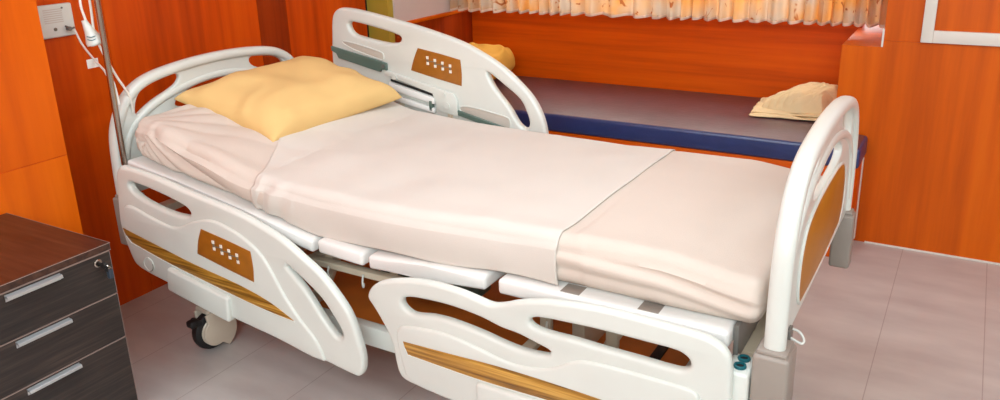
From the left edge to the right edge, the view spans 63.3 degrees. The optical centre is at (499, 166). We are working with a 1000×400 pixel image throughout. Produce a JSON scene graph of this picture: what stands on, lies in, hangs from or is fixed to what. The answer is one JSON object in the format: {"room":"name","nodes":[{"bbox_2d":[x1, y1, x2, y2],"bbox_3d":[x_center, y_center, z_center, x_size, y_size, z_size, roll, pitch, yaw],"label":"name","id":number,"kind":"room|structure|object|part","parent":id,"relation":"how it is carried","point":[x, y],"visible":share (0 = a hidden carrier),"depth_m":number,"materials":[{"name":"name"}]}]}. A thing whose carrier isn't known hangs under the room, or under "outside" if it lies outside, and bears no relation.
{"room":"hospital room","nodes":[
{"label":"hospital room","id":0,"kind":"room"},
{"bbox_2d":[0,0,82,233],"bbox_3d":[-2.364,-0.199,1.356,0.258,2.700,3.074,9,21,29],"label":"wall panel","id":1,"kind":"object","parent":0,"point":[36,183],"visible":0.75,"depth_m":2.61,"materials":[{"name":"orange wood"}]},
{"bbox_2d":[36,0,368,305],"bbox_3d":[-2.025,-0.498,2.242,0.100,2.700,5.030,9,21,29],"label":"wall","id":2,"kind":"structure","parent":0,"point":[143,36],"depth_m":3.24,"materials":[{"name":"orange wood"}]},
{"bbox_2d":[37,2,74,39],"bbox_3d":[-1.585,-0.512,2.872,0.042,0.117,0.170,9,21,29],"label":"intercom panel","id":3,"kind":"object","parent":2,"relation":"attached to","point":[56,20],"visible":0.82,"depth_m":2.89,"materials":[{"name":"white plastic"}]},
{"bbox_2d":[74,29,119,104],"bbox_3d":[-1.412,-0.352,2.834,0.041,0.221,0.370,-15,22,-35],"label":"cord","id":4,"kind":"object","parent":3,"relation":"attached to","point":[91,63],"visible":0.81,"depth_m":2.87,"materials":[{"name":"white plastic"}]},
{"bbox_2d":[367,0,394,42],"bbox_3d":[-0.695,-1.202,4.277,0.226,2.700,0.048,9,21,29],"label":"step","id":5,"kind":"structure","parent":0,"point":[383,7],"depth_m":4.36,"materials":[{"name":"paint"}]},
{"bbox_2d":[392,0,472,42],"bbox_3d":[-0.459,-1.330,4.647,0.239,2.700,0.865,9,21,29],"label":"wall","id":6,"kind":"structure","parent":0,"point":[459,25],"depth_m":4.70,"materials":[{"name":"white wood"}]},
{"bbox_2d":[406,10,467,23],"bbox_3d":[-0.387,-0.870,4.699,0.060,0.020,0.767,9,21,29],"label":"trim","id":7,"kind":"structure","parent":6,"relation":"attached to","point":[422,19],"depth_m":4.66,"materials":[{"name":"orange wood"}]},
{"bbox_2d":[120,240,999,399],"bbox_3d":[0.391,1.056,1.779,5.138,0.100,6.035,9,21,29],"label":"floor","id":8,"kind":"structure","parent":0,"point":[895,323],"depth_m":2.88,"materials":[{"name":"tile"}]},
{"bbox_2d":[0,213,137,399],"bbox_3d":[-1.434,0.544,2.347,0.561,0.620,0.463,9,21,29],"label":"base cabinet","id":9,"kind":"object","parent":8,"relation":"on","point":[63,336],"visible":1,"depth_m":2.26,"materials":[{"name":"laminate"}]},
{"bbox_3d":[-1.229,0.321,2.143,0.015,0.018,0.150,9,21,29],"label":"handle","id":10,"kind":"part","parent":9,"relation":"part of","materials":[{"name":"metal"}]},
{"bbox_3d":[-1.226,0.449,2.185,0.015,0.018,0.150,9,21,29],"label":"handle","id":11,"kind":"part","parent":9,"relation":"part of","materials":[{"name":"metal"}]},
{"bbox_3d":[-1.222,0.585,2.229,0.015,0.018,0.150,9,21,29],"label":"handle","id":12,"kind":"part","parent":9,"relation":"part of","materials":[{"name":"metal"}]},
{"bbox_3d":[-1.242,0.367,2.167,0.017,0.132,0.454,9,21,29],"label":"drawer","id":13,"kind":"part","parent":9,"relation":"part of","materials":[{"name":"laminate"}]},
{"bbox_3d":[-1.238,0.499,2.210,0.017,0.140,0.454,9,21,29],"label":"drawer","id":14,"kind":"part","parent":9,"relation":"part of","materials":[{"name":"laminate"}]},
{"bbox_3d":[-1.232,0.700,2.275,0.017,0.278,0.454,9,21,29],"label":"drawer","id":15,"kind":"part","parent":9,"relation":"part of","materials":[{"name":"laminate"}]},
{"bbox_2d":[109,7,858,399],"bbox_3d":[-0.112,0.134,2.698,2.304,1.109,1.128,9,21,29],"label":"hospital bed","id":16,"kind":"object","parent":8,"relation":"on","point":[452,332],"visible":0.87,"depth_m":2.37,"materials":[{"name":"white plastic"}]},
{"bbox_2d":[94,0,126,164],"bbox_3d":[-1.295,-0.604,2.596,0.177,1.260,0.177,-6,19,-13],"label":"pole","id":17,"kind":"object","parent":16,"relation":"attached to","point":[97,3],"visible":0.94,"depth_m":2.70,"materials":[{"name":"silver metal"}]},
{"bbox_2d":[79,0,133,112],"bbox_3d":[-1.316,-0.431,2.693,0.119,0.550,0.058,-15,22,-35],"label":"cord","id":18,"kind":"object","parent":17,"relation":"hanging from","point":[92,37],"visible":0.92,"depth_m":2.65,"materials":[{"name":"white plastic"}]},
{"bbox_3d":[-1.096,-0.221,3.172,0.047,0.454,0.970,9,21,29],"label":"headboard","id":19,"kind":"part","parent":16,"relation":"part of","materials":[{"name":"white plastic"}]},
{"bbox_3d":[-0.865,0.275,2.540,0.251,0.138,0.003,9,21,29],"label":"control panel","id":20,"kind":"part","parent":16,"relation":"part of","materials":[{"name":"orange plastic"}]},
{"bbox_3d":[-0.688,-0.012,2.998,0.835,0.180,0.940,9,21,29],"label":"deck panel","id":21,"kind":"part","parent":16,"relation":"part of","materials":[{"name":"white plastic"}]},
{"bbox_3d":[-0.853,0.307,2.567,1.052,0.521,0.038,9,21,29],"label":"rail","id":22,"kind":"part","parent":16,"relation":"part of","materials":[{"name":"white plastic"}]},
{"bbox_3d":[-0.562,0.334,2.676,0.158,0.266,0.066,9,21,29],"label":"lift arm","id":23,"kind":"part","parent":16,"relation":"part of","materials":[{"name":"beige paint"}]},
{"bbox_3d":[-0.235,0.123,2.765,0.173,0.053,0.940,9,21,29],"label":"deck panel","id":24,"kind":"part","parent":16,"relation":"part of","materials":[{"name":"white plastic"}]},
{"bbox_3d":[-0.149,0.208,2.736,2.110,0.098,0.730,9,21,29],"label":"frame","id":25,"kind":"part","parent":16,"relation":"part of","materials":[{"name":"beige paint"}]},
{"bbox_3d":[-0.361,-0.303,3.334,0.225,0.071,0.018,9,21,29],"label":"swing arm","id":26,"kind":"part","parent":16,"relation":"part of","materials":[{"name":"white plastic"}]},
{"bbox_3d":[-0.365,-0.264,3.349,0.235,0.064,0.020,9,21,29],"label":"swing arm","id":27,"kind":"part","parent":16,"relation":"part of","materials":[{"name":"white plastic"}]},
{"bbox_3d":[-0.325,-0.300,3.315,0.362,0.160,0.017,9,21,29],"label":"pivot plate","id":28,"kind":"part","parent":16,"relation":"part of","materials":[{"name":"white plastic"}]},
{"bbox_3d":[-0.258,-0.400,3.250,0.247,0.139,0.003,9,21,29],"label":"control panel","id":29,"kind":"part","parent":16,"relation":"part of","materials":[{"name":"orange plastic"}]},
{"bbox_3d":[0.027,0.161,2.616,0.396,0.064,0.940,9,21,29],"label":"deck panel","id":30,"kind":"part","parent":16,"relation":"part of","materials":[{"name":"white plastic"}]},
{"bbox_3d":[-0.272,-0.366,3.293,1.041,0.519,0.036,9,21,29],"label":"rail","id":31,"kind":"part","parent":16,"relation":"part of","materials":[{"name":"white plastic"}]},
{"bbox_3d":[-0.185,0.345,2.603,0.325,0.109,0.080,9,21,29],"label":"drive motor","id":32,"kind":"part","parent":16,"relation":"part of","materials":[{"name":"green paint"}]},
{"bbox_2d":[135,104,821,322],"bbox_3d":[-0.115,-0.016,2.648,2.125,0.282,0.922,9,21,29],"label":"mattress","id":33,"kind":"object","parent":16,"relation":"on","point":[695,232],"visible":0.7,"depth_m":2.12,"materials":[{"name":"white fabric"}]},
{"bbox_2d":[250,102,674,285],"bbox_3d":[-0.313,-0.047,2.762,1.577,0.284,0.928,9,21,29],"label":"sheet","id":34,"kind":"object","parent":33,"relation":"on","point":[394,177],"visible":0.91,"depth_m":2.46,"materials":[{"name":"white fabric"}]},
{"bbox_2d":[174,56,401,141],"bbox_3d":[-0.787,-0.278,3.087,0.440,0.213,0.722,12,22,35],"label":"pillow","id":35,"kind":"object","parent":34,"relation":"on","point":[277,100],"visible":0.95,"depth_m":2.95,"materials":[{"name":"yellow fabric"}]},
{"bbox_3d":[-0.086,0.419,2.772,1.860,0.090,0.875,9,21,29],"label":"frame","id":36,"kind":"part","parent":16,"relation":"part of","materials":[{"name":"white plastic"}]},
{"bbox_3d":[-0.060,0.430,2.760,1.640,0.012,0.803,9,21,29],"label":"board","id":37,"kind":"part","parent":16,"relation":"part of","materials":[{"name":"white plastic"}]},
{"bbox_3d":[0.081,0.429,2.194,0.035,0.150,0.214,9,21,29],"label":"rail mount","id":38,"kind":"part","parent":16,"relation":"part of","materials":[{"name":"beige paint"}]},
{"bbox_3d":[0.073,0.499,2.061,1.021,0.410,0.038,9,21,29],"label":"rail","id":39,"kind":"part","parent":16,"relation":"part of","materials":[{"name":"white plastic"}]},
{"bbox_3d":[0.254,0.456,2.097,0.035,0.150,0.214,9,21,29],"label":"rail mount","id":40,"kind":"part","parent":16,"relation":"part of","materials":[{"name":"beige paint"}]},
{"bbox_3d":[0.490,0.222,2.351,0.604,0.044,0.940,9,21,29],"label":"deck panel","id":41,"kind":"part","parent":16,"relation":"part of","materials":[{"name":"white plastic"}]},
{"bbox_2d":[732,354,751,399],"bbox_3d":[0.543,0.527,1.847,0.056,0.193,0.090,9,21,29],"label":"bed post","id":42,"kind":"object","parent":16,"relation":"attached to","point":[742,363],"depth_m":1.79,"materials":[{"name":"white plastic"}]},
{"bbox_3d":[0.758,0.279,2.206,0.012,0.090,0.880,9,21,29],"label":"plate","id":43,"kind":"part","parent":16,"relation":"part of","materials":[{"name":"grey metal"}]},
{"bbox_3d":[0.650,0.376,1.819,0.008,0.032,0.030,9,21,29],"label":"hook plate","id":44,"kind":"part","parent":16,"relation":"part of","materials":[{"name":"grey metal"}]},
{"bbox_3d":[0.828,0.077,2.087,0.047,0.454,0.970,9,21,29],"label":"footboard","id":45,"kind":"part","parent":16,"relation":"part of","materials":[{"name":"white plastic"}]},
{"bbox_3d":[0.841,0.145,2.103,0.005,0.222,0.643,9,21,29],"label":"inlay panel","id":46,"kind":"part","parent":16,"relation":"part of","materials":[{"name":"orange wood"}]},
{"bbox_2d":[494,76,867,256],"bbox_3d":[0.669,-0.096,4.308,2.360,0.503,0.769,9,21,29],"label":"couch","id":47,"kind":"object","parent":8,"relation":"on","point":[684,121],"visible":0.34,"depth_m":3.92,"materials":[{"name":"blue leather"}]},
{"bbox_2d":[469,42,514,79],"bbox_3d":[-0.146,-0.611,4.762,0.357,0.218,0.389,9,21,29],"label":"pillow","id":48,"kind":"object","parent":47,"relation":"on","point":[504,55],"visible":0.19,"depth_m":4.73,"materials":[{"name":"yellow fabric"}]},
{"bbox_2d":[494,76,867,168],"bbox_3d":[0.663,-0.292,4.244,2.360,0.090,0.769,9,21,29],"label":"seat cushion","id":49,"kind":"object","parent":47,"relation":"on","point":[684,121],"depth_m":3.94,"materials":[{"name":"blue leather"}]},
{"bbox_2d":[749,82,837,120],"bbox_3d":[1.423,-0.325,3.901,0.408,0.141,0.333,9,21,29],"label":"pillow","id":50,"kind":"object","parent":47,"relation":"on","point":[807,101],"visible":0.92,"depth_m":3.81,"materials":[{"name":"beige fabric"}]},
{"bbox_2d":[472,10,863,97],"bbox_3d":[0.824,-0.441,4.630,2.229,0.950,0.100,9,21,29],"label":"wall","id":51,"kind":"structure","parent":0,"point":[765,59],"depth_m":4.44,"materials":[{"name":"orange wood"}]},
{"bbox_2d":[837,0,999,262],"bbox_3d":[2.734,-0.878,2.979,2.581,2.700,0.624,9,21,29],"label":"wall","id":52,"kind":"structure","parent":0,"point":[929,113],"depth_m":3.43,"materials":[{"name":"orange wood"}]},
{"bbox_2d":[881,27,884,46],"bbox_3d":[1.659,-0.568,3.489,0.008,0.076,0.201,9,21,29],"label":"trim","id":53,"kind":"structure","parent":52,"relation":"attached to","point":[883,33],"depth_m":3.41,"materials":[{"name":"white paint"}]},
{"bbox_2d":[864,241,999,264],"bbox_3d":[2.690,0.502,3.096,2.400,0.006,0.006,9,21,29],"label":"baseboard","id":54,"kind":"structure","parent":52,"relation":"attached to","point":[864,241],"depth_m":3.54,"materials":[{"name":"white paint"}]},
{"bbox_2d":[920,0,999,46],"bbox_3d":[2.263,-1.130,2.795,1.282,1.482,0.018,9,21,29],"label":"trim","id":55,"kind":"structure","parent":52,"relation":"attached to","point":[928,35],"depth_m":3.27,"materials":[{"name":"white paint"}]},
{"bbox_3d":[0.698,-2.015,3.822,2.360,0.024,0.024,9,21,29],"label":"curtain rod","id":56,"kind":"object","parent":52,"relation":"attached to","visible":0},
{"bbox_2d":[450,0,887,27],"bbox_3d":[0.713,-1.379,4.031,2.377,1.291,0.070,9,21,29],"label":"curtain","id":57,"kind":"object","parent":56,"relation":"hanging from","point":[870,13],"visible":0.98,"depth_m":4.02,"materials":[{"name":"fabric"}]}
]}

